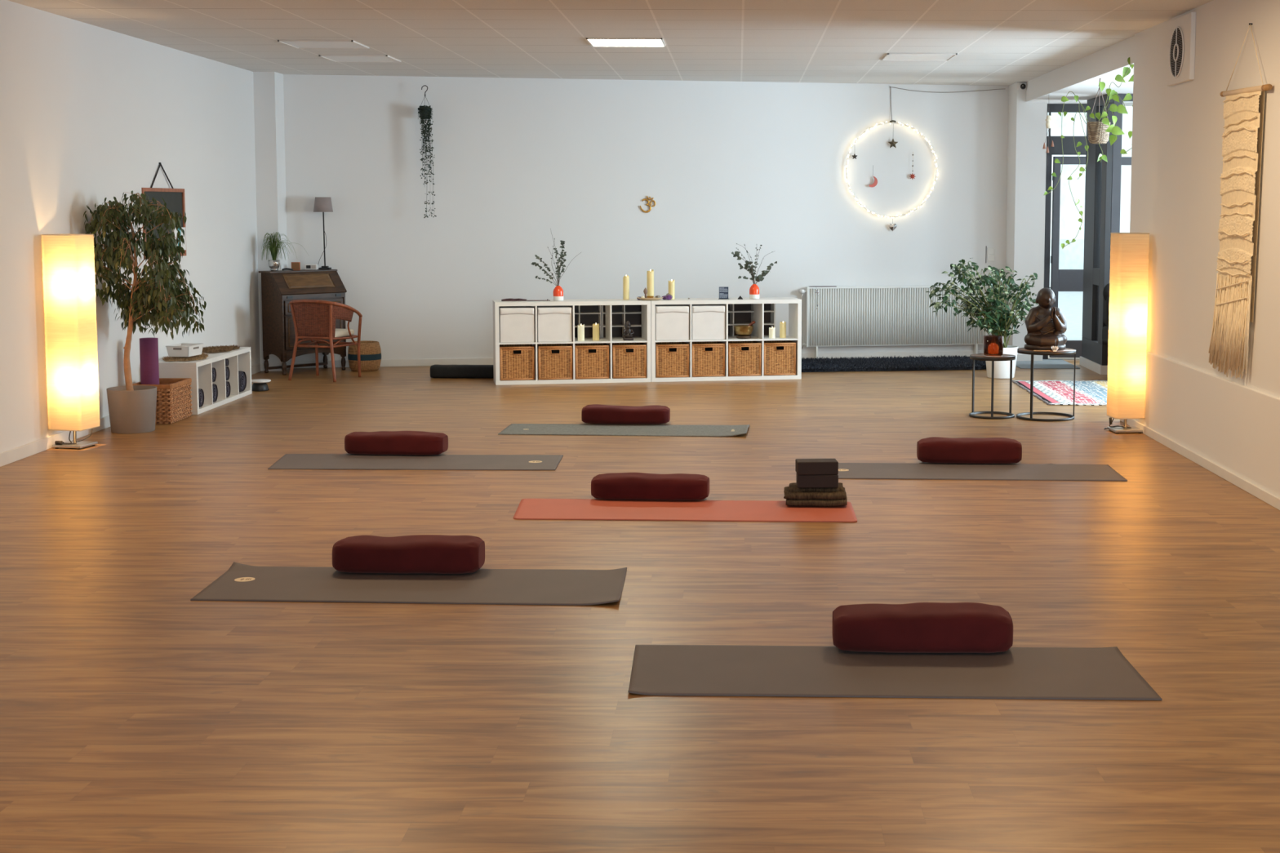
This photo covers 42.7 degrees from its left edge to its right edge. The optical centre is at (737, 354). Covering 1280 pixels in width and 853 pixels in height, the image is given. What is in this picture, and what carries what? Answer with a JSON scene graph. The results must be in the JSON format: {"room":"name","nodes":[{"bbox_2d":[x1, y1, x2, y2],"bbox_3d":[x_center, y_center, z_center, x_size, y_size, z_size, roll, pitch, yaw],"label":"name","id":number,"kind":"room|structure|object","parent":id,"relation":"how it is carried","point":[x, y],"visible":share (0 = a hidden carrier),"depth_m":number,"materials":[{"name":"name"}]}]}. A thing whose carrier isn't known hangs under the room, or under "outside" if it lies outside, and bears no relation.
{"room":"exercise studio","nodes":[
{"label":"exercise studio","id":0,"kind":"room"},
{"bbox_2d":[0,0,260,453],"bbox_3d":[-4.794,-0.465,6.987,0.200,3.000,20.405,0,5,-1],"label":"wall","id":1,"kind":"structure","parent":0,"point":[90,114],"depth_m":12.38,"materials":[{"name":"white paint"}]},
{"bbox_2d":[0,363,260,466],"bbox_3d":[-4.684,1.014,6.821,0.016,0.085,19.402,0,5,-1],"label":"baseboard","id":2,"kind":"structure","parent":1,"relation":"attached to","point":[25,451],"depth_m":11.16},
{"bbox_2d":[141,162,186,258],"bbox_3d":[-4.782,-1.199,13.588,0.035,0.787,0.950,0,5,1],"label":"notice board","id":3,"kind":"object","parent":1,"relation":"attached to","point":[175,199],"visible":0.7,"depth_m":13.72,"materials":[{"name":"brown wood"}]},
{"bbox_2d":[253,71,289,371],"bbox_3d":[-4.754,-1.346,16.677,0.264,3.000,0.540,0,5,0],"label":"pillar","id":4,"kind":"structure","parent":1,"relation":"attached to","point":[268,96],"depth_m":16.39,"materials":[{"name":"white paint"}]},
{"bbox_2d":[8,0,1213,85],"bbox_3d":[-0.996,-2.103,7.691,8.800,0.150,22.100,0,5,0],"label":"ceiling","id":5,"kind":"structure","parent":0,"point":[996,42],"depth_m":12.63,"materials":[{"name":"paint"}]},
{"bbox_2d":[277,40,369,48],"bbox_3d":[-3.400,-2.548,13.430,0.604,0.011,0.604,0,5,0],"label":"recessed light","id":6,"kind":"object","parent":5,"relation":"in","point":[318,44],"visible":1,"depth_m":13.42,"materials":[{"name":"white plastic"}]},
{"bbox_2d":[282,41,365,48],"bbox_3d":[-3.400,-2.550,13.430,0.580,0.007,0.580,0,5,0],"label":"diffuser","id":7,"kind":"object","parent":6,"relation":"attached to","point":[295,44],"depth_m":13.43,"materials":[{"name":"plastic"}]},
{"bbox_2d":[319,54,401,62],"bbox_3d":[-3.400,-2.666,14.725,0.604,0.011,0.604,0,5,0],"label":"recessed light","id":8,"kind":"object","parent":5,"relation":"in","point":[336,58],"visible":1,"depth_m":14.69,"materials":[{"name":"white plastic"}]},
{"bbox_2d":[586,37,665,46],"bbox_3d":[-0.900,-2.523,13.211,0.604,0.011,0.604,0,5,0],"label":"recessed light","id":9,"kind":"object","parent":5,"relation":"in","point":[594,42],"visible":1,"depth_m":13.17,"materials":[{"name":"white plastic"}]},
{"bbox_2d":[588,39,663,45],"bbox_3d":[-0.900,-2.525,13.211,0.580,0.007,0.580,0,5,0],"label":"diffuser","id":10,"kind":"object","parent":9,"relation":"attached to","point":[593,42],"depth_m":13.18,"materials":[{"name":"white"}]},
{"bbox_2d":[881,53,957,60],"bbox_3d":[1.600,-2.631,14.456,0.604,0.011,0.604,0,5,0],"label":"recessed light","id":11,"kind":"object","parent":5,"relation":"in","point":[889,56],"visible":1,"depth_m":14.41,"materials":[{"name":"white plastic"}]},
{"bbox_2d":[0,355,1279,852],"bbox_3d":[0.748,1.008,8.024,14.500,0.100,24.200,0,5,0],"label":"floor","id":12,"kind":"structure","parent":0,"point":[137,715],"depth_m":6.33,"materials":[{"name":"brown wood"}]},
{"bbox_2d":[41,233,100,448],"bbox_3d":[-4.605,-0.089,11.279,0.248,1.475,0.249,1,5,10],"label":"floor lamp","id":13,"kind":"object","parent":12,"relation":"on","point":[68,279],"visible":1,"depth_m":11.18,"materials":[{"name":"fabric"}]},
{"bbox_2d":[83,191,206,433],"bbox_3d":[-4.369,-0.315,12.073,0.793,1.782,0.767,0,5,0],"label":"potted tree","id":14,"kind":"object","parent":12,"relation":"on","point":[131,408],"visible":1,"depth_m":11.99,"materials":[{"name":"green plant"}]},
{"bbox_2d":[132,377,192,424],"bbox_3d":[-4.498,0.365,12.749,0.324,0.305,0.494,0,5,0],"label":"storage basket","id":15,"kind":"object","parent":12,"relation":"on","point":[174,400],"visible":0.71,"depth_m":12.60,"materials":[{"name":"wicker"}]},
{"bbox_2d":[139,337,159,384],"bbox_3d":[-4.564,0.191,12.668,0.134,0.630,0.130,0,5,0],"label":"yoga mat","id":16,"kind":"object","parent":15,"relation":"in","point":[148,347],"visible":0.56,"depth_m":12.61,"materials":[{"name":"rubber"}]},
{"bbox_2d":[158,346,252,414],"bbox_3d":[-4.530,0.210,13.817,0.390,0.418,1.470,0,5,0],"label":"cube shelf","id":17,"kind":"object","parent":12,"relation":"on","point":[200,371],"visible":0.54,"depth_m":13.50,"materials":[{"name":"white laminate"}]},
{"bbox_2d":[162,352,208,361],"bbox_3d":[-4.524,0.016,13.459,0.350,0.027,0.633,0,5,0],"label":"wicker tray","id":18,"kind":"object","parent":17,"relation":"on","point":[202,356],"visible":0.68,"depth_m":13.29,"materials":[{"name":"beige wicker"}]},
{"bbox_2d":[165,342,204,356],"bbox_3d":[-4.515,-0.034,13.332,0.203,0.088,0.266,1,5,8],"label":"plastic bin","id":19,"kind":"object","parent":18,"relation":"on","point":[173,350],"visible":1,"depth_m":13.22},
{"bbox_2d":[201,344,239,353],"bbox_3d":[-4.529,-0.049,14.179,0.350,0.027,0.624,0,5,0],"label":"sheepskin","id":20,"kind":"object","parent":17,"relation":"on","point":[217,348],"visible":0.92,"depth_m":14.13,"materials":[{"name":"wicker"}]},
{"bbox_2d":[238,371,246,391],"bbox_3d":[-4.512,0.239,14.352,0.332,0.186,0.221,0,5,0],"label":"rolled blanket","id":21,"kind":"object","parent":17,"relation":"on","point":[242,375],"visible":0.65,"depth_m":14.35,"materials":[{"name":"grey fabric"}]},
{"bbox_2d":[251,378,271,391],"bbox_3d":[-4.336,0.280,14.807,0.200,0.102,0.200,0,5,0],"label":"stand","id":22,"kind":"object","parent":12,"relation":"on","point":[260,384],"visible":0.91,"depth_m":14.75,"materials":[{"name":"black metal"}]},
{"bbox_2d":[258,269,346,375],"bbox_3d":[-4.366,-0.333,16.459,0.401,1.022,0.785,5,7,42],"label":"bureau","id":23,"kind":"object","parent":12,"relation":"on","point":[279,287],"visible":0.71,"depth_m":16.25,"materials":[{"name":"brown wood"}]},
{"bbox_2d":[261,231,306,271],"bbox_3d":[-4.510,-1.017,16.192,0.432,0.388,0.346,0,5,0],"label":"potted plant","id":24,"kind":"object","parent":23,"relation":"on","point":[273,264],"visible":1,"depth_m":16.23,"materials":[{"name":"green plant"}]},
{"bbox_2d":[313,196,333,269],"bbox_3d":[-4.228,-1.234,16.663,0.194,0.735,0.194,0,5,0],"label":"table lamp","id":25,"kind":"object","parent":23,"relation":"on","point":[322,204],"visible":1,"depth_m":16.58,"materials":[{"name":"fabric"}]},
{"bbox_2d":[288,299,362,382],"bbox_3d":[-4.002,-0.149,15.783,0.636,0.787,0.537,2,5,17],"label":"armchair","id":26,"kind":"object","parent":12,"relation":"on","point":[314,320],"visible":1,"depth_m":15.58,"materials":[{"name":"wicker"}]},
{"bbox_2d":[334,328,354,337],"bbox_3d":[-3.986,-0.204,15.815,0.410,0.065,0.380,2,5,17],"label":"cushion","id":27,"kind":"object","parent":26,"relation":"on","point":[348,332],"depth_m":15.76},
{"bbox_2d":[347,340,381,371],"bbox_3d":[-3.800,0.019,16.621,0.334,0.290,0.334,0,5,0],"label":"round basket","id":28,"kind":"object","parent":12,"relation":"on","point":[370,351],"visible":0.84,"depth_m":16.50,"materials":[{"name":"wicker"}]},
{"bbox_2d":[190,561,626,605],"bbox_3d":[-1.423,1.013,7.229,1.868,0.026,0.654,0,5,2],"label":"yoga mat","id":29,"kind":"object","parent":12,"relation":"on","point":[241,582],"visible":0.96,"depth_m":7.19,"materials":[{"name":"beige rubber"}]},
{"bbox_2d":[332,534,484,573],"bbox_3d":[-1.512,0.917,7.509,0.672,0.151,0.264,0,5,2],"label":"bolster","id":30,"kind":"object","parent":29,"relation":"on","point":[420,553],"visible":1,"depth_m":7.39,"materials":[{"name":"red fabric"}]},
{"bbox_2d":[267,453,563,470],"bbox_3d":[-2.106,0.706,10.694,1.900,0.006,0.635,0,5,0],"label":"yoga mat","id":31,"kind":"object","parent":12,"relation":"on","point":[288,461],"visible":1,"depth_m":10.66,"materials":[{"name":"grey rubber"}]},
{"bbox_2d":[344,431,448,455],"bbox_3d":[-2.306,0.598,11.031,0.671,0.146,0.257,0,5,3],"label":"bolster","id":32,"kind":"object","parent":31,"relation":"on","point":[380,442],"visible":1,"depth_m":10.92,"materials":[{"name":"red fabric"}]},
{"bbox_2d":[430,364,493,377],"bbox_3d":[-2.490,0.170,15.941,1.000,0.127,0.200,0,5,0],"label":"rolled rug","id":33,"kind":"object","parent":12,"relation":"on","point":[436,371],"visible":0.66,"depth_m":15.85,"materials":[{"name":"black fabric"}]},
{"bbox_2d":[493,298,651,385],"bbox_3d":[-1.586,-0.126,15.595,1.470,0.777,0.390,-1,5,-11],"label":"cube shelf","id":34,"kind":"object","parent":12,"relation":"on","point":[646,339],"visible":0.8,"depth_m":15.47,"materials":[{"name":"white laminate"}]},
{"bbox_2d":[498,306,534,342],"bbox_3d":[-2.102,-0.286,15.464,0.320,0.325,0.364,-1,5,-11],"label":"storage box","id":35,"kind":"object","parent":34,"relation":"on","point":[517,323],"visible":0.95,"depth_m":15.29,"materials":[{"name":"white fabric"}]},
{"bbox_2d":[499,344,534,380],"bbox_3d":[-2.108,0.073,15.511,0.323,0.318,0.362,-1,5,-11],"label":"rattan basket","id":36,"kind":"object","parent":34,"relation":"on","point":[517,362],"visible":0.98,"depth_m":15.35,"materials":[{"name":"wicker"}]},
{"bbox_2d":[537,305,572,342],"bbox_3d":[-1.759,-0.292,15.538,0.320,0.325,0.364,-1,5,-12],"label":"storage box","id":37,"kind":"object","parent":34,"relation":"on","point":[554,324],"visible":0.89,"depth_m":15.37,"materials":[{"name":"white fabric"}]},
{"bbox_2d":[537,343,573,379],"bbox_3d":[-1.756,0.068,15.570,0.323,0.318,0.362,-1,5,-11],"label":"rattan basket","id":38,"kind":"object","parent":34,"relation":"on","point":[554,361],"visible":0.91,"depth_m":15.40,"materials":[{"name":"wicker"}]},
{"bbox_2d":[531,229,581,301],"bbox_3d":[-1.725,-0.850,15.480,0.481,0.685,0.150,0,5,0],"label":"vase","id":39,"kind":"object","parent":34,"relation":"on","point":[557,291],"visible":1,"depth_m":15.47,"materials":[{"name":"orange ceramic"}]},
{"bbox_2d":[577,324,584,341],"bbox_3d":[-1.493,-0.209,15.530,0.066,0.161,0.066,-1,5,-11],"label":"pillar candle","id":40,"kind":"object","parent":34,"relation":"on","point":[580,328],"visible":1,"depth_m":15.51,"materials":[{"name":"wax"}]},
{"bbox_2d":[568,305,601,338],"bbox_3d":[-1.550,-0.138,15.903,0.423,0.746,0.170,-1,5,-11],"label":"storage rack","id":41,"kind":"object","parent":34,"relation":"in","point":[588,315],"visible":0.09,"depth_m":15.97,"materials":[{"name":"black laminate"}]},
{"bbox_2d":[574,342,608,379],"bbox_3d":[-1.415,0.062,15.643,0.323,0.318,0.362,-1,5,-11],"label":"rattan basket","id":42,"kind":"object","parent":34,"relation":"on","point":[591,360],"visible":0.92,"depth_m":15.48,"materials":[{"name":"wicker"}]},
{"bbox_2d":[592,323,599,340],"bbox_3d":[-1.353,-0.215,15.557,0.066,0.168,0.066,-1,5,-11],"label":"pillar candle","id":43,"kind":"object","parent":34,"relation":"on","point":[595,326],"visible":1,"depth_m":15.53,"materials":[{"name":"beige wax"}]},
{"bbox_2d":[622,275,629,299],"bbox_3d":[-1.073,-0.643,15.678,0.060,0.238,0.060,-1,5,-11],"label":"pillar candle","id":44,"kind":"object","parent":34,"relation":"on","point":[625,278],"visible":1,"depth_m":15.65,"materials":[{"name":"beige wax"}]},
{"bbox_2d":[622,320,634,340],"bbox_3d":[-1.047,-0.226,15.580,0.106,0.188,0.075,-1,5,-11],"label":"figurine","id":45,"kind":"object","parent":34,"relation":"on","point":[628,335],"visible":1,"depth_m":15.57,"materials":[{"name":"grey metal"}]},
{"bbox_2d":[612,342,646,378],"bbox_3d":[-1.065,0.057,15.705,0.323,0.318,0.362,-1,5,-11],"label":"rattan basket","id":46,"kind":"object","parent":34,"relation":"on","point":[628,359],"visible":0.94,"depth_m":15.54,"materials":[{"name":"wicker"}]},
{"bbox_2d":[497,423,749,436],"bbox_3d":[-0.841,0.557,12.235,1.833,0.030,0.596,0,5,3],"label":"yoga mat","id":47,"kind":"object","parent":12,"relation":"on","point":[665,430],"visible":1,"depth_m":12.19,"materials":[{"name":"rubber"}]},
{"bbox_2d":[581,404,670,424],"bbox_3d":[-0.863,0.464,12.594,0.670,0.136,0.246,0,5,2],"label":"bolster","id":48,"kind":"object","parent":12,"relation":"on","point":[593,413],"visible":1,"depth_m":12.48,"materials":[{"name":"red fabric"}]},
{"bbox_2d":[513,498,857,522],"bbox_3d":[-0.299,0.862,9.025,1.894,0.006,0.601,0,5,2],"label":"yoga mat","id":49,"kind":"object","parent":12,"relation":"on","point":[527,508],"visible":0.94,"depth_m":8.99,"materials":[{"name":"rubber"}]},
{"bbox_2d":[591,472,709,500],"bbox_3d":[-0.501,0.758,9.373,0.668,0.135,0.245,0,5,3],"label":"bolster","id":50,"kind":"object","parent":49,"relation":"on","point":[616,486],"visible":1,"depth_m":9.26,"materials":[{"name":"red fabric"}]},
{"bbox_2d":[783,482,847,506],"bbox_3d":[0.435,0.790,9.202,0.356,0.106,0.255,0,5,2],"label":"folded blanket","id":51,"kind":"object","parent":49,"relation":"on","point":[794,495],"visible":0.88,"depth_m":9.09,"materials":[{"name":"brown fabric"}]},
{"bbox_2d":[795,472,838,488],"bbox_3d":[0.445,0.705,9.162,0.228,0.073,0.124,0,5,-2],"label":"block","id":52,"kind":"object","parent":51,"relation":"on","point":[828,481],"visible":0.84,"depth_m":9.10,"materials":[{"name":"black plastic"}]},
{"bbox_2d":[795,458,838,475],"bbox_3d":[0.442,0.631,9.153,0.228,0.073,0.124,0,5,-4],"label":"block","id":53,"kind":"object","parent":52,"relation":"on","point":[802,466],"visible":1,"depth_m":9.09,"materials":[{"name":"black plastic"}]},
{"bbox_2d":[601,303,775,337],"bbox_3d":[-0.492,-0.155,16.117,1.723,0.746,0.170,-1,5,-11],"label":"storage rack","id":54,"kind":"object","parent":12,"relation":"on","point":[738,313],"visible":0.09,"depth_m":16.09,"materials":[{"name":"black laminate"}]},
{"bbox_2d":[650,297,801,382],"bbox_3d":[-0.142,-0.149,15.886,1.470,0.777,0.390,-1,5,-11],"label":"cube shelf","id":55,"kind":"object","parent":12,"relation":"on","point":[794,304],"visible":0.7,"depth_m":15.77,"materials":[{"name":"white laminate"}]},
{"bbox_2d":[646,269,653,296],"bbox_3d":[-0.844,-0.673,15.742,0.068,0.288,0.068,-1,5,-11],"label":"pillar candle","id":56,"kind":"object","parent":55,"relation":"on","point":[650,274],"visible":0.81,"depth_m":15.71,"materials":[{"name":"beige wax"}]},
{"bbox_2d":[668,280,675,299],"bbox_3d":[-0.640,-0.626,15.747,0.062,0.193,0.062,-1,5,-11],"label":"pillar candle","id":57,"kind":"object","parent":55,"relation":"on","point":[671,283],"visible":0.99,"depth_m":15.72,"materials":[{"name":"beige wax"}]},
{"bbox_2d":[655,304,688,340],"bbox_3d":[-0.658,-0.310,15.756,0.320,0.325,0.364,-1,5,-11],"label":"storage box","id":58,"kind":"object","parent":55,"relation":"on","point":[672,321],"visible":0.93,"depth_m":15.59,"materials":[{"name":"white fabric"}]},
{"bbox_2d":[655,342,688,377],"bbox_3d":[-0.659,0.050,15.793,0.323,0.318,0.362,-1,5,-11],"label":"rattan basket","id":59,"kind":"object","parent":55,"relation":"on","point":[672,358],"visible":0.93,"depth_m":15.63,"materials":[{"name":"wicker"}]},
{"bbox_2d":[691,304,724,339],"bbox_3d":[-0.313,-0.316,15.829,0.320,0.325,0.364,-1,5,-11],"label":"storage box","id":60,"kind":"object","parent":55,"relation":"on","point":[708,321],"visible":0.94,"depth_m":15.66,"materials":[{"name":"white fabric"}]},
{"bbox_2d":[691,341,724,377],"bbox_3d":[-0.316,0.044,15.866,0.323,0.318,0.362,-1,5,-11],"label":"rattan basket","id":61,"kind":"object","parent":55,"relation":"on","point":[708,357],"visible":0.92,"depth_m":15.70,"materials":[{"name":"wicker"}]},
{"bbox_2d":[719,286,728,298],"bbox_3d":[-0.139,-0.593,15.816,0.100,0.118,0.030,-1,5,-11],"label":"card sign","id":62,"kind":"object","parent":55,"relation":"on","point":[723,291],"visible":1,"depth_m":15.81,"materials":[{"name":"white"}]},
{"bbox_2d":[733,324,753,338],"bbox_3d":[0.056,-0.215,15.844,0.196,0.121,0.196,-1,5,-11],"label":"bowl","id":63,"kind":"object","parent":55,"relation":"on","point":[743,331],"visible":1,"depth_m":15.78,"materials":[{"name":"gold metal"}]},
{"bbox_2d":[728,341,761,376],"bbox_3d":[0.034,0.039,15.929,0.323,0.318,0.362,-1,5,-11],"label":"rattan basket","id":64,"kind":"object","parent":55,"relation":"on","point":[744,357],"visible":0.91,"depth_m":15.77,"materials":[{"name":"wicker"}]},
{"bbox_2d":[731,243,777,298],"bbox_3d":[0.157,-0.810,15.892,0.448,0.537,0.124,0,5,0],"label":"vase","id":65,"kind":"object","parent":55,"relation":"on","point":[754,289],"visible":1,"depth_m":15.88,"materials":[{"name":"red ceramic"}]},
{"bbox_2d":[763,340,795,375],"bbox_3d":[0.372,0.033,16.003,0.323,0.318,0.362,-1,5,-11],"label":"rattan basket","id":66,"kind":"object","parent":55,"relation":"on","point":[780,356],"visible":0.94,"depth_m":15.84,"materials":[{"name":"wicker"}]},
{"bbox_2d":[779,320,786,337],"bbox_3d":[0.438,-0.242,15.919,0.062,0.163,0.062,-1,5,-11],"label":"pillar candle","id":67,"kind":"object","parent":55,"relation":"on","point":[782,325],"visible":1,"depth_m":15.90,"materials":[{"name":"beige wax"}]},
{"bbox_2d":[799,285,987,358],"bbox_3d":[1.707,-0.345,17.923,2.125,0.805,0.106,-1,5,-10],"label":"radiator","id":68,"kind":"object","parent":12,"relation":"on","point":[876,315],"visible":0.88,"depth_m":17.86,"materials":[{"name":"metal"}]},
{"bbox_2d":[801,355,986,372],"bbox_3d":[1.543,0.088,17.171,2.360,0.078,1.119,-1,5,-10],"label":"shag rug","id":69,"kind":"object","parent":12,"relation":"on","point":[822,364],"visible":0.75,"depth_m":16.93,"materials":[{"name":"fabric"}]},
{"bbox_2d":[627,644,1161,700],"bbox_3d":[0.527,1.143,5.908,1.864,0.015,0.679,0,5,0],"label":"yoga mat","id":70,"kind":"object","parent":12,"relation":"on","point":[691,670],"visible":0.97,"depth_m":5.86,"materials":[{"name":"beige rubber"}]},
{"bbox_2d":[832,602,1013,653],"bbox_3d":[0.698,1.038,6.210,0.672,0.156,0.264,0,5,1],"label":"bolster","id":71,"kind":"object","parent":70,"relation":"on","point":[918,627],"visible":1,"depth_m":6.09,"materials":[{"name":"red fabric"}]},
{"bbox_2d":[926,257,1037,378],"bbox_3d":[2.378,-0.361,15.995,1.089,1.186,0.785,1,5,5],"label":"potted plant","id":72,"kind":"object","parent":12,"relation":"on","point":[994,320],"visible":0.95,"depth_m":15.91,"materials":[{"name":"green plant"}]},
{"bbox_2d":[837,462,1127,480],"bbox_3d":[1.448,0.741,10.355,1.906,0.014,0.610,0,5,2],"label":"yoga mat","id":73,"kind":"object","parent":12,"relation":"on","point":[1046,472],"visible":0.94,"depth_m":10.34,"materials":[{"name":"grey rubber"}]},
{"bbox_2d":[916,436,1022,463],"bbox_3d":[1.516,0.630,10.711,0.670,0.154,0.253,0,5,2],"label":"bolster","id":74,"kind":"object","parent":73,"relation":"on","point":[933,449],"visible":1,"depth_m":10.59,"materials":[{"name":"red fabric"}]},
{"bbox_2d":[968,353,1015,419],"bbox_3d":[2.037,0.255,13.077,0.360,0.490,0.360,1,5,8],"label":"side table","id":75,"kind":"object","parent":12,"relation":"on","point":[980,357],"visible":0.96,"depth_m":13.00,"materials":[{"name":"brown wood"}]},
{"bbox_2d":[983,335,1003,356],"bbox_3d":[2.035,-0.065,13.007,0.157,0.160,0.157,0,5,0],"label":"candle holder","id":76,"kind":"object","parent":75,"relation":"on","point":[993,344],"visible":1,"depth_m":12.94,"materials":[{"name":"orange glass"}]},
{"bbox_2d":[1016,354,1042,360],"bbox_3d":[3.130,0.043,17.689,0.340,0.080,0.015,0,5,0],"label":"baseboard","id":77,"kind":"object","parent":12,"relation":"on","point":[1020,357],"visible":0.5,"depth_m":17.68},
{"bbox_2d":[1016,347,1075,421],"bbox_3d":[2.451,0.235,12.994,0.458,0.547,0.458,4,7,40],"label":"side table","id":78,"kind":"object","parent":12,"relation":"on","point":[1067,351],"visible":0.89,"depth_m":12.84,"materials":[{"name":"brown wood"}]},
{"bbox_2d":[1024,287,1066,350],"bbox_3d":[2.446,-0.283,12.962,0.341,0.489,0.269,0,5,-6],"label":"statue","id":79,"kind":"object","parent":78,"relation":"on","point":[1046,324],"visible":1,"depth_m":12.91,"materials":[{"name":"brown metal"}]},
{"bbox_2d":[1016,359,1079,368],"bbox_3d":[3.240,0.104,17.405,0.620,0.010,0.950,0,5,0],"label":"doormat","id":80,"kind":"object","parent":12,"relation":"on","point":[1045,363],"visible":0.71,"depth_m":17.29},
{"bbox_2d":[1012,380,1107,405],"bbox_3d":[3.149,0.343,14.781,1.061,0.010,1.932,0,5,0],"label":"rug","id":81,"kind":"object","parent":12,"relation":"on","point":[1087,393],"visible":0.71,"depth_m":14.80,"materials":[{"name":"fabric"}]},
{"bbox_2d":[1079,93,1113,374],"bbox_3d":[3.680,-1.230,16.742,0.085,2.790,1.010,0,5,0],"label":"door","id":82,"kind":"structure","parent":12,"relation":"on","point":[1098,185],"depth_m":16.72,"materials":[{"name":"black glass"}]},
{"bbox_2d":[1102,283,1109,343],"bbox_3d":[4.480,-0.209,15.805,1.780,0.930,0.920,0,5,0],"label":"coat","id":83,"kind":"object","parent":12,"relation":"on","point":[1106,290],"visible":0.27,"depth_m":16.05,"materials":[{"name":"fabric"}]},
{"bbox_2d":[1103,232,1149,433],"bbox_3d":[2.889,-0.161,12.178,0.249,1.485,0.277,0,5,-4],"label":"floor lamp","id":84,"kind":"object","parent":12,"relation":"on","point":[1129,251],"visible":1,"depth_m":12.05,"materials":[{"name":"paper"}]},
{"bbox_2d":[283,74,1008,364],"bbox_3d":[-0.847,-1.439,17.509,8.679,3.050,0.197,-1,5,-10],"label":"wall","id":85,"kind":"structure","parent":0,"point":[723,165],"depth_m":17.31,"materials":[{"name":"white paint"}]},
{"bbox_2d":[417,84,436,217],"bbox_3d":[-3.195,-2.078,16.772,0.187,1.354,0.165,0,5,0],"label":"hanging plant","id":86,"kind":"object","parent":85,"relation":"attached to","point":[424,111],"visible":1,"depth_m":16.72,"materials":[{"name":"green plant"}]},
{"bbox_2d":[293,351,983,368],"bbox_3d":[-0.819,0.051,17.542,7.687,0.075,0.016,-1,5,-10],"label":"baseboard","id":87,"kind":"structure","parent":85,"relation":"attached to","point":[384,362],"depth_m":17.19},
{"bbox_2d":[845,86,1005,217],"bbox_3d":[2.051,-2.202,17.835,1.812,1.428,0.066,-1,5,-10],"label":"light ring","id":88,"kind":"object","parent":85,"relation":"attached to","point":[891,121],"visible":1,"depth_m":17.77,"materials":[{"name":"white"}]},
{"bbox_2d":[985,245,995,262],"bbox_3d":[2.799,-1.104,18.102,0.100,0.190,0.020,-1,5,-10],"label":"light switch","id":89,"kind":"object","parent":85,"relation":"attached to","point":[990,251],"visible":1,"depth_m":18.10,"materials":[{"name":"plastic"}]},
{"bbox_2d":[1004,81,1047,354],"bbox_3d":[3.140,-1.456,18.052,0.325,3.000,0.980,0,5,0],"label":"pillar","id":90,"kind":"structure","parent":85,"relation":"attached to","point":[1027,129],"depth_m":17.56,"materials":[{"name":"paint"}]},
{"bbox_2d":[1042,103,1087,359],"bbox_3d":[3.678,-1.333,17.877,0.750,2.790,0.110,0,5,0],"label":"door","id":91,"kind":"structure","parent":85,"relation":"in","point":[1061,280],"depth_m":17.84,"materials":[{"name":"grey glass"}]},
{"bbox_2d":[1047,72,1133,106],"bbox_3d":[4.850,-2.558,15.355,3.110,0.110,5.550,0,5,0],"label":"ceiling","id":92,"kind":"structure","parent":0,"point":[1084,95],"depth_m":16.00,"materials":[{"name":"paint"}]},
{"bbox_2d":[1087,121,1110,143],"bbox_3d":[3.144,-1.930,14.233,0.200,0.187,0.200,0,5,0],"label":"woven pot","id":93,"kind":"object","parent":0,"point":[1097,134],"depth_m":14.16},
{"bbox_2d":[1129,0,1279,497],"bbox_3d":[3.138,-0.247,4.772,0.225,3.000,15.950,0,5,0],"label":"wall","id":94,"kind":"structure","parent":0,"point":[1178,130],"depth_m":10.68,"materials":[{"name":"white paint"}]},
{"bbox_2d":[1042,115,1053,165],"bbox_3d":[3.096,-2.244,16.263,0.113,0.732,0.070,0,5,0],"label":"wind chime","id":95,"kind":"object","parent":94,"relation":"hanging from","point":[1048,124],"visible":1,"depth_m":16.25,"materials":[{"name":"ceramic"}]},
{"bbox_2d":[1026,35,1134,102],"bbox_3d":[3.185,-2.580,15.012,0.220,0.210,4.870,0,5,0],"label":"beam","id":96,"kind":"structure","parent":94,"relation":"attached to","point":[1084,73],"depth_m":14.66,"materials":[{"name":"paint"}]},
{"bbox_2d":[1044,57,1133,248],"bbox_3d":[3.110,-1.634,13.664,0.479,1.548,1.807,-1,5,-10],"label":"pothos","id":97,"kind":"object","parent":94,"relation":"hanging from","point":[1099,131],"visible":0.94,"depth_m":14.13,"materials":[{"name":"green plant"}]},
{"bbox_2d":[1167,11,1195,85],"bbox_3d":[3.030,-2.086,11.186,0.049,0.450,0.580,0,5,0],"label":"air vent","id":98,"kind":"object","parent":94,"relation":"in","point":[1181,29],"visible":1,"depth_m":11.10,"materials":[{"name":"white paint"}]},
{"bbox_2d":[1120,418,1279,510],"bbox_3d":[3.014,1.206,5.004,0.017,0.062,15.750,0,5,0],"label":"baseboard","id":99,"kind":"structure","parent":94,"relation":"attached to","point":[1261,494],"depth_m":10.38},
{"bbox_2d":[1208,22,1272,378],"bbox_3d":[3.019,-0.912,9.841,0.069,2.126,0.988,0,5,0],"label":"macrame hanging","id":100,"kind":"object","parent":94,"relation":"attached to","point":[1243,108],"visible":1,"depth_m":9.83,"materials":[{"name":"fabric"}]},
{"bbox_3d":[4.981,-0.274,16.417,2.540,0.950,0.150,0,5,0],"label":"wall window","id":101,"kind":"structure","parent":0,"visible":0},
{"bbox_2d":[1109,93,1133,278],"bbox_3d":[4.958,-1.662,16.276,2.490,1.840,0.120,0,5,0],"label":"window","id":102,"kind":"structure","parent":101,"relation":"attached to","point":[1117,160],"depth_m":16.21,"materials":[{"name":"clear glass"}]},
{"label":"outside","id":103,"kind":"structure","parent":0,"visible":0},
{"bbox_2d":[1048,287,1083,340],"bbox_3d":[14.001,-0.495,25.056,32.000,0.100,40.000,0,5,0],"label":"pavement","id":104,"kind":"structure","parent":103,"point":[1070,303],"depth_m":26.50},
{"bbox_2d":[1047,106,1133,287],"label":"window","id":105,"kind":"structure","parent":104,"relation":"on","point":[1071,256],"depth_m":33.99,"materials":[{"name":"glass"}]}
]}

